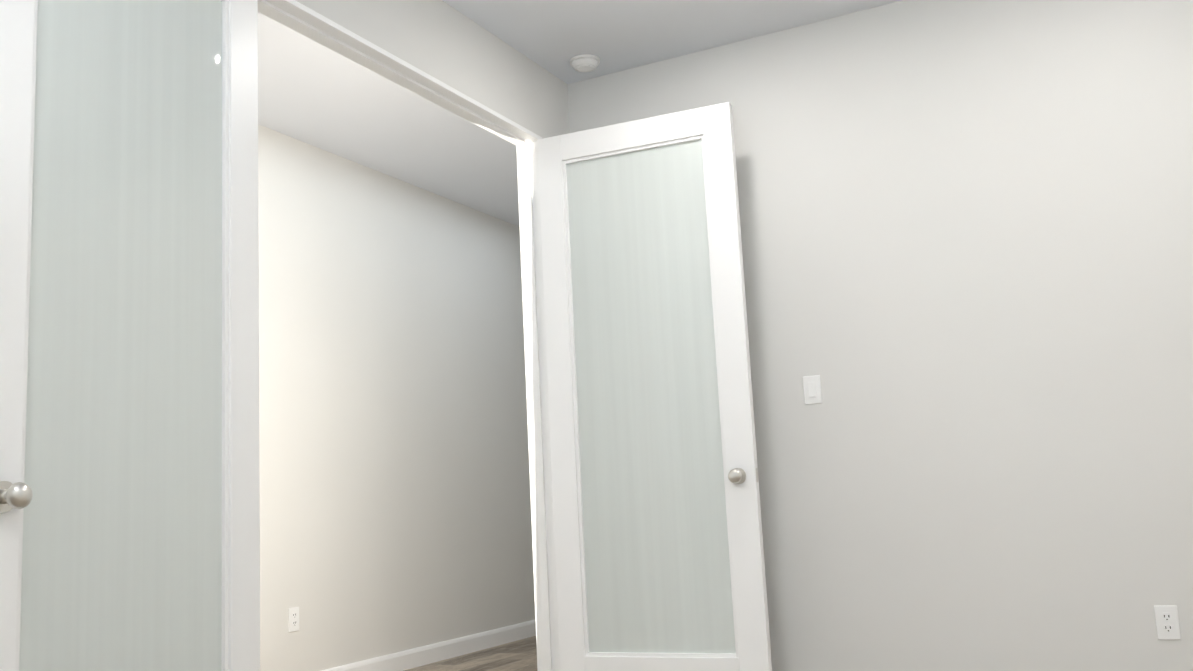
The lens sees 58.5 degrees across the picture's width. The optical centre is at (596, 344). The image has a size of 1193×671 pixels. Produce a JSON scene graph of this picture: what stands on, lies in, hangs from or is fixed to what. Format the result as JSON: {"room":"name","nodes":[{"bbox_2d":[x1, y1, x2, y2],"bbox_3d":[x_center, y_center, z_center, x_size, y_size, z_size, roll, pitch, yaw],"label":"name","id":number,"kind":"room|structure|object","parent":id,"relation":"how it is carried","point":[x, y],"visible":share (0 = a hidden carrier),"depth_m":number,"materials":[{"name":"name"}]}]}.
{"room":"empty room","nodes":[
{"label":"empty room","id":0,"kind":"room"},
{"bbox_2d":[258,124,534,670],"bbox_3d":[-1.884,0.262,4.971,0.120,2.890,8.290,-7,-9,26],"label":"wall","id":1,"kind":"structure","parent":0,"point":[394,499],"depth_m":6.11,"materials":[{"name":"paint"}]},
{"bbox_2d":[288,607,298,631],"bbox_3d":[-1.506,1.367,5.304,0.009,0.117,0.072,-7,-9,26],"label":"outlet","id":2,"kind":"object","parent":1,"relation":"attached to","point":[293,619],"visible":1,"depth_m":5.30,"materials":[{"name":"white plastic"}]},
{"bbox_2d":[321,620,535,670],"bbox_3d":[-1.755,1.631,4.739,0.014,0.105,8.050,-7,-9,26],"label":"baseboard","id":3,"kind":"structure","parent":1,"relation":"attached to","point":[423,655],"depth_m":6.35,"materials":[{"name":"white wood"}]},
{"bbox_2d":[296,0,569,138],"bbox_3d":[0.132,0.232,5.460,0.120,2.890,5.350,-7,-9,26],"label":"wall","id":4,"kind":"structure","parent":0,"point":[446,43],"depth_m":4.32,"materials":[{"name":"paint"}]},
{"bbox_2d":[0,0,259,670],"bbox_3d":[-1.126,0.067,2.627,0.213,2.495,0.897,-7,-9,26],"label":"door","id":5,"kind":"structure","parent":4,"relation":"in","point":[129,408],"depth_m":2.63,"materials":[{"name":"white"}]},
{"bbox_2d":[258,0,559,670],"bbox_3d":[-0.661,0.218,3.885,0.128,2.540,1.840,-7,-9,26],"label":"door frame","id":6,"kind":"structure","parent":4,"relation":"attached to","point":[298,17],"depth_m":4.60,"materials":[{"name":"white wood"}]},
{"bbox_2d":[537,102,771,670],"bbox_3d":[0.221,0.271,4.474,0.904,2.495,0.185,-7,-9,26],"label":"door","id":7,"kind":"structure","parent":4,"relation":"in","point":[658,548],"depth_m":4.44,"materials":[{"name":"white"}]},
{"bbox_2d":[404,636,536,670],"bbox_3d":[0.418,1.472,3.633,5.195,0.120,8.350,-7,-9,26],"label":"floor","id":8,"kind":"structure","parent":0,"point":[519,655],"depth_m":6.23,"materials":[{"name":"brown wood"}]},
{"bbox_2d":[258,0,901,226],"bbox_3d":[0.269,-1.502,4.071,5.195,0.120,8.350,-7,-9,26],"label":"ceiling","id":9,"kind":"structure","parent":0,"point":[314,93],"depth_m":4.92,"materials":[{"name":"paint"}]},
{"bbox_2d":[570,54,599,71],"bbox_3d":[-0.053,-1.285,4.885,0.140,0.040,0.140,-7,-9,26],"label":"smoke detector","id":10,"kind":"object","parent":9,"relation":"attached to","point":[585,63],"visible":1,"depth_m":4.85,"materials":[{"name":"white plastic"}]},
{"bbox_2d":[568,0,1192,670],"bbox_3d":[1.487,-0.017,4.229,3.440,2.890,0.120,-7,-9,26],"label":"wall","id":11,"kind":"structure","parent":0,"point":[966,226],"depth_m":4.18,"materials":[{"name":"paint"}]},
{"bbox_2d":[803,375,821,404],"bbox_3d":[0.897,0.187,4.433,0.072,0.117,0.015,-7,-9,26],"label":"light switch","id":12,"kind":"object","parent":11,"relation":"attached to","point":[812,389],"visible":1,"depth_m":4.43,"materials":[{"name":"white plastic"}]},
{"bbox_2d":[1154,606,1180,639],"bbox_3d":[2.016,0.981,3.761,0.072,0.117,0.009,-7,-9,26],"label":"electrical outlet","id":13,"kind":"object","parent":11,"relation":"attached to","point":[1167,623],"visible":1,"depth_m":3.76,"materials":[{"name":"white plastic"}]}
]}

